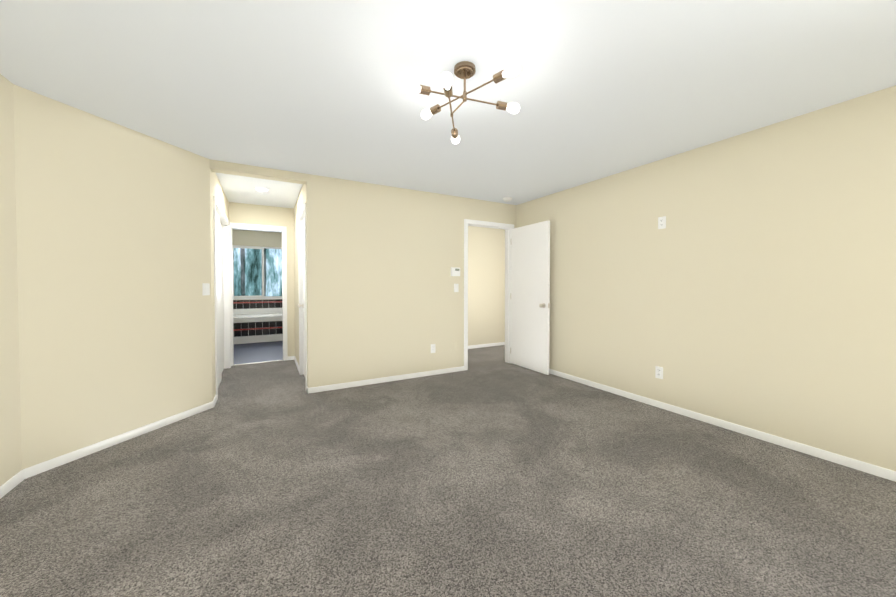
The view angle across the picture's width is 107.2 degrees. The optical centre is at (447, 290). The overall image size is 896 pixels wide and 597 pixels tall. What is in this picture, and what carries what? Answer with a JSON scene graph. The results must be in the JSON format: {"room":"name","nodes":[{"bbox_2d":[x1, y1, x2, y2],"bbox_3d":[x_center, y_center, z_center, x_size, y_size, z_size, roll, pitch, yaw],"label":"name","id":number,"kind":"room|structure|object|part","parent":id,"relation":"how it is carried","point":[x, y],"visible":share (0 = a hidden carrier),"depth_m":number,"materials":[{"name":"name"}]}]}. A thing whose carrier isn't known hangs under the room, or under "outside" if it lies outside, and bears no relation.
{"room":"empty bedroom","nodes":[
{"label":"empty bedroom","id":0,"kind":"room"},
{"bbox_2d":[0,74,21,485],"bbox_3d":[-1.794,-0.012,0.398,0.120,2.400,3.706,-1,1,-29],"label":"wall","id":1,"kind":"structure","parent":0,"point":[10,441],"depth_m":1.93,"materials":[{"name":"beige paint"}]},
{"bbox_2d":[13,84,212,469],"bbox_3d":[-2.516,-0.050,2.595,0.120,2.400,1.271,0,1,15],"label":"wall","id":2,"kind":"structure","parent":0,"point":[114,266],"depth_m":2.40,"materials":[{"name":"beige paint"}]},
{"bbox_2d":[202,283,209,295],"bbox_3d":[-2.304,-0.009,3.143,0.050,0.115,0.052,-1,1,-29],"label":"rocker light switch","id":3,"kind":"object","parent":2,"relation":"attached to","point":[205,288],"visible":1,"depth_m":3.13,"materials":[{"name":"white plastic"}]},
{"bbox_2d":[213,356,307,405],"bbox_3d":[-2.365,1.092,4.234,0.861,0.060,1.881,-1,1,-29],"label":"baseboard","id":4,"kind":"structure","parent":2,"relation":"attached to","point":[289,358],"depth_m":4.70,"materials":[{"name":"white paint"}]},
{"bbox_2d":[0,366,895,498],"bbox_3d":[0.096,1.132,1.939,4.666,0.060,4.541,-1,1,-29],"label":"baseboard","id":5,"kind":"structure","parent":2,"relation":"attached to","point":[10,484],"depth_m":2.59,"materials":[{"name":"white paint"}]},
{"bbox_2d":[210,170,228,398],"bbox_3d":[-2.826,-0.075,4.034,0.120,2.400,1.989,-1,1,-29],"label":"wall","id":6,"kind":"structure","parent":0,"point":[217,190],"depth_m":3.34,"materials":[{"name":"beige paint"}]},
{"bbox_2d":[213,196,230,399],"bbox_3d":[-2.824,0.074,4.049,0.134,2.102,1.554,-1,1,-29],"label":"door frame","id":7,"kind":"structure","parent":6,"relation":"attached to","point":[226,292],"depth_m":4.41,"materials":[{"name":"white paint"}]},
{"bbox_3d":[-2.825,0.101,4.048,0.062,2.024,1.424,-1,1,-29],"label":"sliding closet door","id":8,"kind":"part","parent":7,"relation":"part of","materials":[{"name":"white wood"}]},
{"bbox_2d":[232,229,281,314],"bbox_3d":[-4.119,-0.137,7.620,2.300,2.400,0.120,-1,1,-29],"label":"wall","id":9,"kind":"structure","parent":0,"point":[254,238],"depth_m":7.43,"materials":[{"name":"beige paint"}]},
{"bbox_2d":[233,245,281,299],"bbox_3d":[-4.217,-0.398,7.524,1.260,1.195,0.105,-1,1,-29],"label":"bathroom window","id":10,"kind":"structure","parent":9,"relation":"in","point":[262,296],"depth_m":7.47,"materials":[{"name":"white paint"}]},
{"bbox_2d":[233,299,281,314],"bbox_3d":[-4.087,0.370,7.571,2.296,0.323,0.012,-1,1,-29],"label":"tile backsplash","id":11,"kind":"structure","parent":9,"relation":"attached to","point":[267,306],"depth_m":7.45,"materials":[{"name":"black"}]},
{"bbox_2d":[234,341,282,364],"bbox_3d":[-3.442,1.114,6.416,2.540,0.060,2.920,-1,1,-29],"label":"floor","id":12,"kind":"structure","parent":0,"point":[257,352],"depth_m":5.81,"materials":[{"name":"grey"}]},
{"bbox_2d":[233,313,282,343],"bbox_3d":[-3.903,0.805,7.245,2.292,0.530,0.766,-1,1,-29],"label":"bathtub","id":13,"kind":"object","parent":12,"relation":"on","point":[252,328],"visible":0.4,"depth_m":6.82,"materials":[{"name":"white plastic"}]},
{"bbox_2d":[229,202,294,355],"bbox_3d":[-2.750,-0.094,5.144,2.540,2.400,0.120,-1,1,-29],"label":"wall","id":14,"kind":"structure","parent":0,"point":[258,214],"depth_m":5.17,"materials":[{"name":"beige paint"}]},
{"bbox_2d":[233,360,282,365],"bbox_3d":[-2.892,1.105,5.049,0.660,0.006,0.035,-1,1,-29],"label":"trim","id":15,"kind":"structure","parent":14,"relation":"attached to","point":[258,362],"depth_m":5.04,"materials":[{"name":"silver metal"}]},
{"bbox_2d":[229,222,287,365],"bbox_3d":[-2.908,0.056,5.059,0.784,2.102,0.148,-1,1,-29],"label":"door frame","id":16,"kind":"structure","parent":14,"relation":"attached to","point":[284,242],"depth_m":5.14,"materials":[{"name":"white paint"}]},
{"bbox_2d":[294,184,305,364],"bbox_3d":[-1.996,-0.084,4.561,0.120,2.400,1.869,-1,1,-29],"label":"wall","id":17,"kind":"structure","parent":0,"point":[300,201],"depth_m":4.79,"materials":[{"name":"beige paint"}]},
{"bbox_2d":[298,219,304,375],"bbox_3d":[-1.766,0.100,4.051,0.103,2.025,0.704,-1,1,-29],"label":"hall door","id":18,"kind":"structure","parent":17,"relation":"in","point":[302,305],"depth_m":4.26,"materials":[{"name":"white paint"}]},
{"bbox_2d":[298,203,306,389],"bbox_3d":[-1.731,0.073,4.070,0.134,2.102,0.834,-1,1,-29],"label":"door frame","id":19,"kind":"structure","parent":17,"relation":"attached to","point":[303,210],"depth_m":4.35,"materials":[{"name":"white paint"}]},
{"bbox_2d":[210,159,515,387],"bbox_3d":[0.091,-0.084,4.579,5.513,2.400,0.120,-1,1,-29],"label":"wall","id":20,"kind":"structure","parent":0,"point":[384,299],"depth_m":4.00,"materials":[{"name":"beige paint"}]},
{"bbox_2d":[431,344,435,352],"bbox_3d":[-0.196,0.770,4.362,0.070,0.115,0.008,-1,1,-29],"label":"electrical outlet","id":21,"kind":"object","parent":20,"relation":"attached to","point":[433,349],"visible":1,"depth_m":4.36,"materials":[{"name":"white plastic"}]},
{"bbox_2d":[451,267,459,275],"bbox_3d":[0.106,-0.253,4.500,0.144,0.120,0.026,-1,1,-29],"label":"thermostat","id":22,"kind":"object","parent":20,"relation":"attached to","point":[455,271],"visible":0.98,"depth_m":4.49,"materials":[{"name":"white plastic"}]},
{"bbox_2d":[454,284,458,291],"bbox_3d":[0.116,-0.033,4.518,0.070,0.115,0.011,-1,1,-29],"label":"rocker light switch","id":23,"kind":"object","parent":20,"relation":"attached to","point":[456,287],"visible":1,"depth_m":4.52,"materials":[{"name":"white plastic"}]},
{"bbox_2d":[464,219,513,370],"bbox_3d":[0.578,0.060,4.850,0.884,2.102,0.148,-1,1,-29],"label":"door frame","id":24,"kind":"structure","parent":20,"relation":"attached to","point":[477,222],"depth_m":4.91,"materials":[{"name":"white paint"}]},
{"bbox_2d":[510,220,550,374],"bbox_3d":[1.140,0.094,4.644,0.171,2.018,0.771,-1,1,-27],"label":"bedroom door","id":25,"kind":"structure","parent":20,"relation":"in","point":[530,295],"depth_m":4.58,"materials":[{"name":"white paint"}]},
{"bbox_2d":[0,345,895,596],"bbox_3d":[0.337,1.173,3.044,6.749,0.060,6.640,-1,1,-29],"label":"floor carpet","id":26,"kind":"object","parent":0,"point":[490,472],"visible":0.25,"depth_m":1.79,"materials":[{"name":"grey carpet"}]},
{"bbox_2d":[0,0,895,232],"bbox_3d":[-0.369,-1.319,4.279,6.749,0.080,9.560,-1,1,-29],"label":"ceiling","id":27,"kind":"structure","parent":0,"point":[596,89],"depth_m":1.91,"materials":[{"name":"white paint"}]},
{"bbox_2d":[254,187,268,190],"bbox_3d":[-2.351,-1.273,4.167,0.170,0.008,0.170,-1,1,-29],"label":"recessed light","id":28,"kind":"object","parent":27,"relation":"in","point":[260,189],"visible":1,"depth_m":4.15,"materials":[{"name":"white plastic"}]},
{"bbox_2d":[403,61,520,143],"bbox_3d":[0.093,-1.095,1.841,0.688,0.285,0.665,-1,1,-29],"label":"sputnik chandelier","id":29,"kind":"object","parent":27,"relation":"hanging from","point":[464,70],"visible":1,"depth_m":1.79,"materials":[{"name":"brown metal"}]},
{"bbox_2d":[503,197,511,201],"bbox_3d":[0.830,-1.265,4.600,0.132,0.040,0.132,-1,1,-29],"label":"smoke detector","id":30,"kind":"object","parent":27,"relation":"attached to","point":[506,199],"visible":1,"depth_m":4.56,"materials":[{"name":"white plastic"}]},
{"bbox_2d":[468,226,504,345],"bbox_3d":[0.428,-0.113,6.215,3.340,2.400,0.120,-1,1,-29],"label":"wall","id":31,"kind":"structure","parent":0,"point":[486,285],"depth_m":6.31,"materials":[{"name":"beige paint"}]},
{"bbox_2d":[468,342,504,348],"bbox_3d":[0.460,1.058,6.178,3.100,0.060,0.012,-1,1,-29],"label":"baseboard","id":32,"kind":"structure","parent":31,"relation":"attached to","point":[485,345],"depth_m":6.31,"materials":[{"name":"white paint"}]},
{"bbox_2d":[516,85,895,470],"bbox_3d":[2.190,-0.058,3.076,0.120,2.400,4.541,-1,1,-29],"label":"wall","id":33,"kind":"structure","parent":0,"point":[752,285],"depth_m":2.58,"materials":[{"name":"beige paint"}]},
{"bbox_2d":[655,366,662,378],"bbox_3d":[2.052,0.800,3.208,0.008,0.115,0.070,-1,1,-29],"label":"electrical outlet","id":34,"kind":"object","parent":33,"relation":"attached to","point":[658,372],"visible":1,"depth_m":3.21,"materials":[{"name":"white plastic"}]},
{"bbox_2d":[658,216,665,228],"bbox_3d":[2.057,-0.650,3.174,0.008,0.115,0.070,-1,1,-29],"label":"electrical outlet","id":35,"kind":"object","parent":33,"relation":"attached to","point":[661,222],"visible":1,"depth_m":3.17,"materials":[{"name":"white plastic"}]},
{"label":"outside","id":36,"kind":"structure","parent":0,"visible":0},
{"bbox_2d":[234,248,281,295],"bbox_3d":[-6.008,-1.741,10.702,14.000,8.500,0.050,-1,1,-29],"label":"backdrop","id":37,"kind":"structure","parent":36,"point":[247,272],"depth_m":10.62,"materials":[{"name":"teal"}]}
]}

